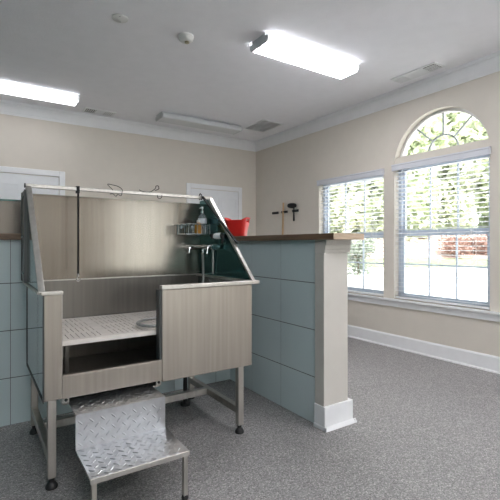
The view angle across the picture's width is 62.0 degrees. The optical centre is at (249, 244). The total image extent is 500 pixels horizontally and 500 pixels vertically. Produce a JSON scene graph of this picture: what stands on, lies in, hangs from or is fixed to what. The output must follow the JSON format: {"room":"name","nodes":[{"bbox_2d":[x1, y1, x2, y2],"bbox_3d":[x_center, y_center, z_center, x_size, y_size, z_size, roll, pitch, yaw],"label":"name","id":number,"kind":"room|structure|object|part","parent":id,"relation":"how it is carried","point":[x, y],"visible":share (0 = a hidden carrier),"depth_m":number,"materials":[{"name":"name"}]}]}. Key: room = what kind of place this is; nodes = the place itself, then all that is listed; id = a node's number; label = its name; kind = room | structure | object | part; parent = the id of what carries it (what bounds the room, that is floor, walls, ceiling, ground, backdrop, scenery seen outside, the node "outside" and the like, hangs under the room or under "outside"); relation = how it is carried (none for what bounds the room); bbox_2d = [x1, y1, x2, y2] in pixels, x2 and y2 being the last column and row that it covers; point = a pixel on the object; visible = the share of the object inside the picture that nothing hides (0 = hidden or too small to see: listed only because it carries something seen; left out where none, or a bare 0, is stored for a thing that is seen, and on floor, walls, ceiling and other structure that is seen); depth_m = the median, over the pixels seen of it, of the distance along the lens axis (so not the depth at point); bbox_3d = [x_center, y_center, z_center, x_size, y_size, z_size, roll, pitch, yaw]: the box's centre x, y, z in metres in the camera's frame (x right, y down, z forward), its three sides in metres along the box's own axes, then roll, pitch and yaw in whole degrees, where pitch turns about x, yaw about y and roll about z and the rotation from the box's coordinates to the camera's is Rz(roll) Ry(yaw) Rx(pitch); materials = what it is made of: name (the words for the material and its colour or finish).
{"room":"dog grooming room","nodes":[
{"label":"dog grooming room","id":0,"kind":"room"},
{"bbox_2d":[0,240,229,426],"bbox_3d":[-1.437,0.558,2.838,2.932,1.183,0.200,0,0,-33],"label":"wall","id":1,"kind":"structure","parent":0,"point":[15,377],"depth_m":2.67,"materials":[{"name":"blue tile"}]},
{"bbox_2d":[0,233,363,240],"bbox_3d":[-1.015,-0.053,2.392,3.145,0.038,1.530,0,0,-33],"label":"countertop","id":2,"kind":"structure","parent":1,"relation":"on","point":[319,236],"depth_m":2.64,"materials":[{"name":"brown wood"}]},
{"bbox_2d":[0,199,20,233],"bbox_3d":[-1.770,-0.184,2.596,2.090,0.225,0.036,0,0,-33],"label":"panel","id":3,"kind":"object","parent":2,"relation":"on","point":[10,210],"visible":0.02,"depth_m":2.72,"materials":[{"name":"silver metal"}]},
{"bbox_2d":[224,217,249,235],"bbox_3d":[-0.112,-0.157,3.678,0.215,0.170,0.163,0,0,19],"label":"tub","id":4,"kind":"object","parent":2,"relation":"on","point":[236,227],"visible":0.81,"depth_m":3.61,"materials":[{"name":"red plastic"}]},
{"bbox_2d":[0,114,255,235],"bbox_3d":[-2.099,-0.282,5.595,5.170,2.865,0.150,0,0,-33],"label":"wall","id":5,"kind":"structure","parent":0,"point":[89,157],"depth_m":5.73,"materials":[{"name":"beige paint"}]},
{"bbox_2d":[0,166,64,199],"bbox_3d":[-2.768,0.107,5.034,0.986,2.085,0.108,0,0,-33],"label":"door","id":6,"kind":"structure","parent":5,"relation":"in","point":[11,185],"depth_m":5.07,"materials":[{"name":"white paint"}]},
{"bbox_3d":[-2.941,0.103,4.933,0.355,1.693,0.006,0,0,-33],"label":"panel moulding","id":7,"kind":"part","parent":6,"relation":"part of","materials":[{"name":"white paint"}]},
{"bbox_2d":[0,99,255,151],"bbox_3d":[-1.980,-1.637,5.553,5.020,0.157,0.052,0,0,-33],"label":"crown molding","id":8,"kind":"structure","parent":5,"relation":"attached to","point":[7,107],"depth_m":5.66,"materials":[{"name":"white paint"}]},
{"bbox_2d":[186,183,241,223],"bbox_3d":[-0.536,0.107,6.510,0.985,2.085,0.108,0,0,-33],"label":"door","id":9,"kind":"structure","parent":5,"relation":"in","point":[229,204],"depth_m":6.60,"materials":[{"name":"white paint"}]},
{"bbox_3d":[-0.352,0.103,6.644,0.330,1.693,0.006,0,0,-33],"label":"panel moulding","id":10,"kind":"part","parent":9,"relation":"part of","materials":[{"name":"white paint"}]},
{"bbox_2d":[0,0,499,140],"bbox_3d":[0.473,-1.770,1.841,5.320,0.131,9.250,0,0,-33],"label":"ceiling","id":11,"kind":"structure","parent":0,"point":[138,69],"depth_m":3.67,"materials":[{"name":"paint"}]},
{"bbox_2d":[0,80,79,106],"bbox_3d":[-2.502,-1.676,4.502,1.200,0.078,0.246,0,0,-33],"label":"ceiling light","id":12,"kind":"object","parent":11,"relation":"attached to","point":[10,88],"visible":1,"depth_m":4.56,"materials":[{"name":"white plastic"}]},
{"bbox_2d":[82,107,115,116],"bbox_3d":[-1.936,-1.706,5.349,0.380,0.018,0.180,0,0,-33],"label":"ceiling vent","id":13,"kind":"object","parent":11,"relation":"in","point":[86,109],"visible":1,"depth_m":5.33,"materials":[{"name":"metal"}]},
{"bbox_2d":[178,32,193,43],"bbox_3d":[-0.526,-1.684,3.416,0.132,0.062,0.132,0,0,-33],"label":"smoke detector","id":14,"kind":"object","parent":11,"relation":"attached to","point":[184,37],"visible":1,"depth_m":3.38,"materials":[{"name":"white plastic"}]},
{"bbox_2d":[155,111,241,134],"bbox_3d":[-0.682,-1.676,5.747,1.200,0.078,0.266,0,0,-33],"label":"ceiling light","id":15,"kind":"object","parent":11,"relation":"attached to","point":[166,117],"visible":1,"depth_m":5.67,"materials":[{"name":"white plastic"}]},
{"bbox_2d":[243,119,283,131],"bbox_3d":[0.190,-1.709,5.987,0.370,0.012,0.520,0,0,-33],"label":"ceiling vent","id":16,"kind":"object","parent":11,"relation":"in","point":[263,125],"visible":1,"depth_m":5.96,"materials":[{"name":"metal"}]},
{"bbox_2d":[250,33,359,79],"bbox_3d":[0.516,-1.676,3.734,1.070,0.078,0.256,0,0,-33],"label":"ceiling light","id":17,"kind":"object","parent":11,"relation":"attached to","point":[268,45],"visible":1,"depth_m":3.64,"materials":[{"name":"white plastic"}]},
{"bbox_2d":[390,62,444,83],"bbox_3d":[1.661,-1.706,4.143,0.170,0.018,0.500,0,0,-33],"label":"ceiling vent","id":18,"kind":"object","parent":11,"relation":"in","point":[431,67],"visible":1,"depth_m":4.11,"materials":[{"name":"metal"}]},
{"bbox_2d":[0,337,499,499],"bbox_3d":[0.473,1.210,1.841,5.320,0.120,9.250,0,0,-33],"label":"floor","id":19,"kind":"structure","parent":0,"point":[425,428],"depth_m":2.34,"materials":[{"name":"grey carpet"}]},
{"bbox_2d":[59,382,189,499],"bbox_3d":[-0.612,0.959,2.017,0.496,0.382,0.601,0,0,-33],"label":"step","id":20,"kind":"structure","parent":19,"relation":"on","point":[121,431],"depth_m":1.95,"materials":[{"name":"metal"}]},
{"bbox_3d":[-0.626,1.035,1.666,0.020,0.198,0.020,0,0,-33],"label":"leg","id":21,"kind":"part","parent":20,"relation":"part of","materials":[{"name":"metal"}]},
{"bbox_3d":[-0.294,1.035,1.885,0.020,0.198,0.020,0,0,-33],"label":"leg","id":22,"kind":"part","parent":20,"relation":"part of","materials":[{"name":"metal"}]},
{"bbox_2d":[21,183,259,490],"bbox_3d":[-0.672,0.398,2.565,1.248,1.505,0.769,0,0,-33],"label":"tub","id":23,"kind":"object","parent":19,"relation":"on","point":[83,337],"visible":0.98,"depth_m":2.61,"materials":[{"name":"silver metal"}]},
{"bbox_3d":[-1.167,0.482,2.253,0.004,0.500,0.739,0,0,-33],"label":"panel","id":24,"kind":"part","parent":23,"relation":"part of","materials":[{"name":"silver mirror"}]},
{"bbox_3d":[-1.319,0.916,2.545,0.038,0.368,0.038,0,0,-33],"label":"leg","id":25,"kind":"part","parent":23,"relation":"part of","materials":[{"name":"metal"}]},
{"bbox_3d":[-1.130,1.011,2.259,0.036,0.042,0.648,0,0,-33],"label":"rail","id":26,"kind":"part","parent":23,"relation":"part of","materials":[{"name":"metal"}]},
{"bbox_3d":[-0.941,0.916,1.973,0.038,0.368,0.038,0,0,-33],"label":"leg","id":27,"kind":"part","parent":23,"relation":"part of","materials":[{"name":"metal"}]},
{"bbox_3d":[-0.929,0.483,1.960,0.078,0.497,0.014,0,0,-33],"label":"post","id":28,"kind":"part","parent":23,"relation":"part of","materials":[{"name":"silver metal"}]},
{"bbox_2d":[76,186,79,281],"bbox_3d":[-1.055,-0.068,2.547,0.026,0.583,0.040,0,0,-33],"label":"leash","id":29,"kind":"object","parent":23,"relation":"hanging from","point":[78,187],"visible":1,"depth_m":2.54,"materials":[{"name":"black fabric"}]},
{"bbox_3d":[-0.693,0.678,2.127,0.499,0.112,0.028,0,0,-33],"label":"sill panel","id":30,"kind":"part","parent":23,"relation":"part of","materials":[{"name":"silver metal"}]},
{"bbox_3d":[-0.883,-0.049,2.877,1.191,0.537,0.012,0,0,-33],"label":"splash panel","id":31,"kind":"part","parent":23,"relation":"part of","materials":[{"name":"silver metal"}]},
{"bbox_3d":[-0.787,-0.343,2.729,1.213,0.022,0.022,0,0,-33],"label":"rail","id":32,"kind":"part","parent":23,"relation":"part of","materials":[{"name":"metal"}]},
{"bbox_2d":[44,275,197,373],"bbox_3d":[-0.692,0.478,2.584,1.154,0.508,0.684,0,0,-33],"label":"basin","id":33,"kind":"object","parent":23,"relation":"in","point":[101,313],"depth_m":2.73,"materials":[{"name":"silver metal"}]},
{"bbox_3d":[-0.732,1.011,2.609,1.015,0.042,0.040,0,0,-33],"label":"cross rail","id":34,"kind":"part","parent":23,"relation":"part of","materials":[{"name":"metal"}]},
{"bbox_2d":[136,255,203,327],"bbox_3d":[-0.503,0.266,2.692,0.233,0.393,0.793,0,0,8],"label":"shower hose","id":35,"kind":"object","parent":23,"relation":"on","point":[138,323],"visible":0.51,"depth_m":2.49,"materials":[{"name":"silver metal"}]},
{"bbox_2d":[180,377,189,406],"bbox_3d":[-0.465,0.941,2.989,0.068,0.418,0.068,0,0,-33],"label":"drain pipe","id":36,"kind":"object","parent":23,"relation":"attached to","point":[184,403],"depth_m":2.98,"materials":[{"name":"black plastic"}]},
{"bbox_3d":[-0.443,0.916,3.125,0.038,0.368,0.038,0,0,-33],"label":"leg","id":37,"kind":"part","parent":23,"relation":"part of","materials":[{"name":"metal"}]},
{"bbox_2d":[177,223,210,234],"bbox_3d":[-0.414,-0.114,3.062,0.196,0.080,0.195,0,0,-33],"label":"wire basket","id":38,"kind":"object","parent":23,"relation":"attached to","point":[184,224],"visible":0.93,"depth_m":3.01,"materials":[{"name":"silver metal"}]},
{"bbox_2d":[195,220,201,233],"bbox_3d":[-0.375,-0.132,3.025,0.056,0.099,0.055,0,0,-33],"label":"shampoo bottle","id":39,"kind":"object","parent":38,"relation":"in","point":[198,221],"visible":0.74,"depth_m":3.00,"materials":[{"name":"orange plastic"}]},
{"bbox_2d":[198,207,206,233],"bbox_3d":[-0.352,-0.182,3.070,0.070,0.200,0.067,0,0,-33],"label":"pump bottle","id":40,"kind":"object","parent":38,"relation":"in","point":[203,219],"visible":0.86,"depth_m":3.04,"materials":[{"name":"clear plastic"}]},
{"bbox_2d":[188,244,216,273],"bbox_3d":[-0.343,0.100,3.046,0.102,0.220,0.314,0,0,-33],"label":"faucet","id":41,"kind":"object","parent":23,"relation":"on","point":[195,251],"depth_m":3.13,"materials":[{"name":"silver metal"}]},
{"bbox_3d":[-0.235,0.492,2.418,0.584,0.500,0.014,0,0,-33],"label":"panel","id":42,"kind":"part","parent":23,"relation":"part of","materials":[{"name":"silver metal"}]},
{"bbox_3d":[-0.254,1.011,2.839,0.036,0.042,0.648,0,0,-33],"label":"rail","id":43,"kind":"part","parent":23,"relation":"part of","materials":[{"name":"metal"}]},
{"bbox_3d":[-0.201,0.482,2.892,0.004,0.500,0.739,0,0,-33],"label":"panel","id":44,"kind":"part","parent":23,"relation":"part of","materials":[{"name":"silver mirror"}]},
{"bbox_2d":[210,233,224,242],"bbox_3d":[-0.221,-0.048,2.906,0.117,0.075,0.057,0,0,35],"label":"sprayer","id":45,"kind":"object","parent":23,"relation":"attached to","point":[214,235],"visible":1,"depth_m":2.88,"materials":[{"name":"white plastic"}]},
{"bbox_2d":[199,193,238,243],"bbox_3d":[-0.229,-0.191,2.890,0.394,0.368,0.024,0,0,42],"label":"strap","id":46,"kind":"object","parent":23,"relation":"hanging from","point":[203,197],"visible":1,"depth_m":2.86,"materials":[{"name":"black fabric"}]},
{"bbox_3d":[-0.064,0.916,2.553,0.038,0.368,0.038,0,0,-33],"label":"leg","id":47,"kind":"part","parent":23,"relation":"part of","materials":[{"name":"metal"}]},
{"bbox_2d":[282,203,283,234],"bbox_3d":[0.468,0.255,6.285,0.094,1.790,0.310,0,0,-33],"label":"broom","id":48,"kind":"object","parent":19,"relation":"on","point":[282,203],"visible":0.09,"depth_m":6.28,"materials":[{"name":"brown wood"}]},
{"bbox_2d":[230,240,314,422],"bbox_3d":[0.152,0.558,3.244,0.192,1.183,1.276,0,0,-33],"label":"wall","id":49,"kind":"structure","parent":0,"point":[281,371],"depth_m":2.93,"materials":[{"name":"blue tile"}]},
{"bbox_2d":[313,240,356,432],"bbox_3d":[0.549,0.558,2.672,0.273,1.183,0.116,0,0,-33],"label":"pillar","id":50,"kind":"structure","parent":0,"point":[333,409],"depth_m":2.63,"materials":[{"name":"beige paint"}]},
{"bbox_3d":[0.549,1.138,2.672,0.273,0.024,0.116,0,0,-33],"label":"shoe moulding","id":51,"kind":"part","parent":50,"relation":"part of","materials":[{"name":"white paint"}]},
{"bbox_2d":[256,71,499,356],"bbox_3d":[2.630,-0.282,3.267,0.150,2.865,9.250,0,0,-33],"label":"wall","id":52,"kind":"structure","parent":0,"point":[287,172],"depth_m":4.73,"materials":[{"name":"beige paint"}]},
{"bbox_2d":[323,175,383,294],"bbox_3d":[1.335,-0.124,5.298,0.070,1.452,1.077,0,0,-33],"label":"window","id":53,"kind":"structure","parent":52,"relation":"in","point":[366,235],"depth_m":5.26,"materials":[{"name":"white plastic"}]},
{"bbox_2d":[316,168,383,295],"bbox_3d":[1.252,-0.142,5.243,0.099,1.468,1.101,0,0,-33],"label":"window blind","id":54,"kind":"object","parent":53,"relation":"attached to","point":[377,172],"visible":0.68,"depth_m":5.13,"materials":[{"name":"white plastic"}]},
{"bbox_3d":[1.270,0.583,5.255,0.050,0.018,1.057,0,0,-33],"label":"rail","id":55,"kind":"part","parent":54,"relation":"part of","materials":[{"name":"white plastic"}]},
{"bbox_3d":[1.439,-0.478,4.925,0.003,0.656,0.003,0,0,27],"label":"pull cord","id":56,"kind":"part","parent":54,"relation":"part of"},
{"bbox_3d":[1.341,-0.462,5.302,0.024,0.706,1.001,0,0,-33],"label":"sash","id":57,"kind":"part","parent":53,"relation":"part of","materials":[{"name":"glass"}]},
{"bbox_3d":[1.321,0.219,5.288,0.024,0.696,1.001,0,0,-33],"label":"sash","id":58,"kind":"part","parent":53,"relation":"part of","materials":[{"name":"glass"}]},
{"bbox_2d":[255,51,499,151],"bbox_3d":[2.545,-1.637,3.211,0.052,0.157,8.950,0,0,-33],"label":"crown molding","id":59,"kind":"structure","parent":52,"relation":"attached to","point":[489,64],"depth_m":4.61,"materials":[{"name":"white paint"}]},
{"bbox_2d":[348,325,499,373],"bbox_3d":[2.557,1.076,3.219,0.024,0.148,8.950,0,0,-33],"label":"baseboard","id":60,"kind":"structure","parent":52,"relation":"attached to","point":[482,361],"depth_m":4.28,"materials":[{"name":"white paint"}]},
{"bbox_2d":[348,293,499,321],"bbox_3d":[1.884,0.645,4.218,0.045,0.086,3.720,0,0,-33],"label":"window sill","id":61,"kind":"structure","parent":52,"relation":"attached to","point":[429,307],"depth_m":4.27,"materials":[{"name":"white paint"}]},
{"bbox_2d":[395,108,489,309],"bbox_3d":[1.970,-0.394,4.275,0.138,1.992,1.040,0,0,-33],"label":"window","id":62,"kind":"structure","parent":52,"relation":"in","point":[403,158],"depth_m":4.33,"materials":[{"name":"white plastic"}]},
{"bbox_2d":[391,146,490,308],"bbox_3d":[1.915,-0.151,4.239,0.099,1.487,1.064,0,0,-33],"label":"window blind","id":63,"kind":"object","parent":62,"relation":"attached to","point":[485,150],"visible":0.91,"depth_m":4.17,"materials":[{"name":"white plastic"}]},
{"bbox_3d":[1.934,0.583,4.252,0.050,0.018,1.020,0,0,-33],"label":"rail","id":64,"kind":"part","parent":63,"relation":"part of","materials":[{"name":"white plastic"}]},
{"bbox_3d":[1.998,-1.179,4.294,0.070,0.421,1.019,0,0,-33],"label":"arch frame","id":65,"kind":"part","parent":62,"relation":"part of","materials":[{"name":"paint"}]},
{"bbox_3d":[1.984,0.211,4.285,0.024,0.711,0.964,0,0,-33],"label":"sash","id":66,"kind":"part","parent":62,"relation":"part of","materials":[{"name":"glass"}]},
{"bbox_3d":[2.004,-0.484,4.298,0.024,0.721,0.964,0,0,-33],"label":"sash","id":67,"kind":"part","parent":62,"relation":"part of","materials":[{"name":"glass"}]},
{"bbox_3d":[0.647,-0.502,6.080,0.055,0.036,0.140,0,0,-33],"label":"clip","id":68,"kind":"object","parent":52,"relation":"attached to","visible":0},
{"bbox_2d":[287,203,296,220],"bbox_3d":[0.610,-0.479,6.052,0.140,0.258,0.138,0,0,-33],"label":"brush","id":69,"kind":"object","parent":68,"relation":"hanging from","point":[290,205],"visible":1,"depth_m":6.02,"materials":[{"name":"black plastic"}]},
{"label":"outside","id":70,"kind":"structure","parent":0,"visible":0},
{"bbox_2d":[348,267,486,301],"bbox_3d":[18.464,1.350,30.187,55.900,0.001,90.000,0,0,-33],"label":"ground","id":71,"kind":"structure","parent":70,"point":[410,274],"depth_m":15.39,"materials":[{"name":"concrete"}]},
{"bbox_2d":[348,230,379,274],"bbox_3d":[4.925,0.647,18.936,1.892,2.610,1.983,0,0,-33],"label":"shrub","id":72,"kind":"object","parent":71,"relation":"on","point":[355,258],"visible":0.57,"depth_m":18.67,"materials":[{"name":"green plant"}]},
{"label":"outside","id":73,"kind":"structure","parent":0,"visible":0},
{"bbox_2d":[352,235,486,257],"bbox_3d":[16.002,-0.025,31.250,60.002,1.850,5.501,0,0,0],"label":"ground","id":74,"kind":"structure","parent":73,"point":[411,248],"depth_m":30.08,"materials":[{"name":"white"}]},
{"bbox_2d":[437,235,469,256],"bbox_3d":[14.146,0.162,28.921,2.080,2.582,2.943,0,0,28],"label":"shrub","id":75,"kind":"object","parent":74,"relation":"on","point":[447,245],"visible":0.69,"depth_m":28.42,"materials":[{"name":"red plant"}]},
{"bbox_2d":[458,235,486,258],"bbox_3d":[15.897,0.162,29.183,2.943,2.582,2.080,0,0,3],"label":"shrub","id":76,"kind":"object","parent":74,"relation":"on","point":[481,245],"visible":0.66,"depth_m":28.90,"materials":[{"name":"red plant"}]},
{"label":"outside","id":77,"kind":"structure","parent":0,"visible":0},
{"bbox_3d":[16.002,-1.900,47.000,64.391,1.900,54.779,0,0,-33],"label":"ground","id":78,"kind":"structure","parent":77,"visible":0},
{"bbox_2d":[330,180,378,232],"bbox_3d":[7.606,-7.444,36.943,9.121,17.936,8.679,0,0,13],"label":"tree","id":79,"kind":"object","parent":78,"relation":"on","point":[342,225],"visible":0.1,"depth_m":34.17,"materials":[{"name":"green plant"}]},
{"bbox_2d":[363,114,452,240],"bbox_3d":[12.736,-7.109,35.716,8.461,18.990,10.018,0,0,29],"label":"tree","id":80,"kind":"object","parent":78,"relation":"on","point":[432,129],"visible":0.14,"depth_m":32.66,"materials":[{"name":"green plant"}]},
{"bbox_2d":[425,112,487,228],"bbox_3d":[17.700,-7.479,38.532,9.121,17.936,8.679,0,0,44],"label":"tree","id":81,"kind":"object","parent":78,"relation":"on","point":[465,131],"visible":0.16,"depth_m":34.69,"materials":[{"name":"green plant"}]},
{"bbox_2d":[447,112,488,227],"bbox_3d":[22.447,-7.144,36.864,10.018,18.990,8.461,0,0,-30],"label":"tree","id":82,"kind":"object","parent":78,"relation":"on","point":[455,115],"visible":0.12,"depth_m":35.80,"materials":[{"name":"green plant"}]},
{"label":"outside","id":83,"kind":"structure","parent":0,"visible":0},
{"bbox_2d":[348,258,486,266],"bbox_3d":[16.001,1.115,26.750,60.002,0.430,3.500,0,0,0],"label":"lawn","id":84,"kind":"structure","parent":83,"point":[468,262],"depth_m":27.02,"materials":[{"name":"green plant"}]}
]}

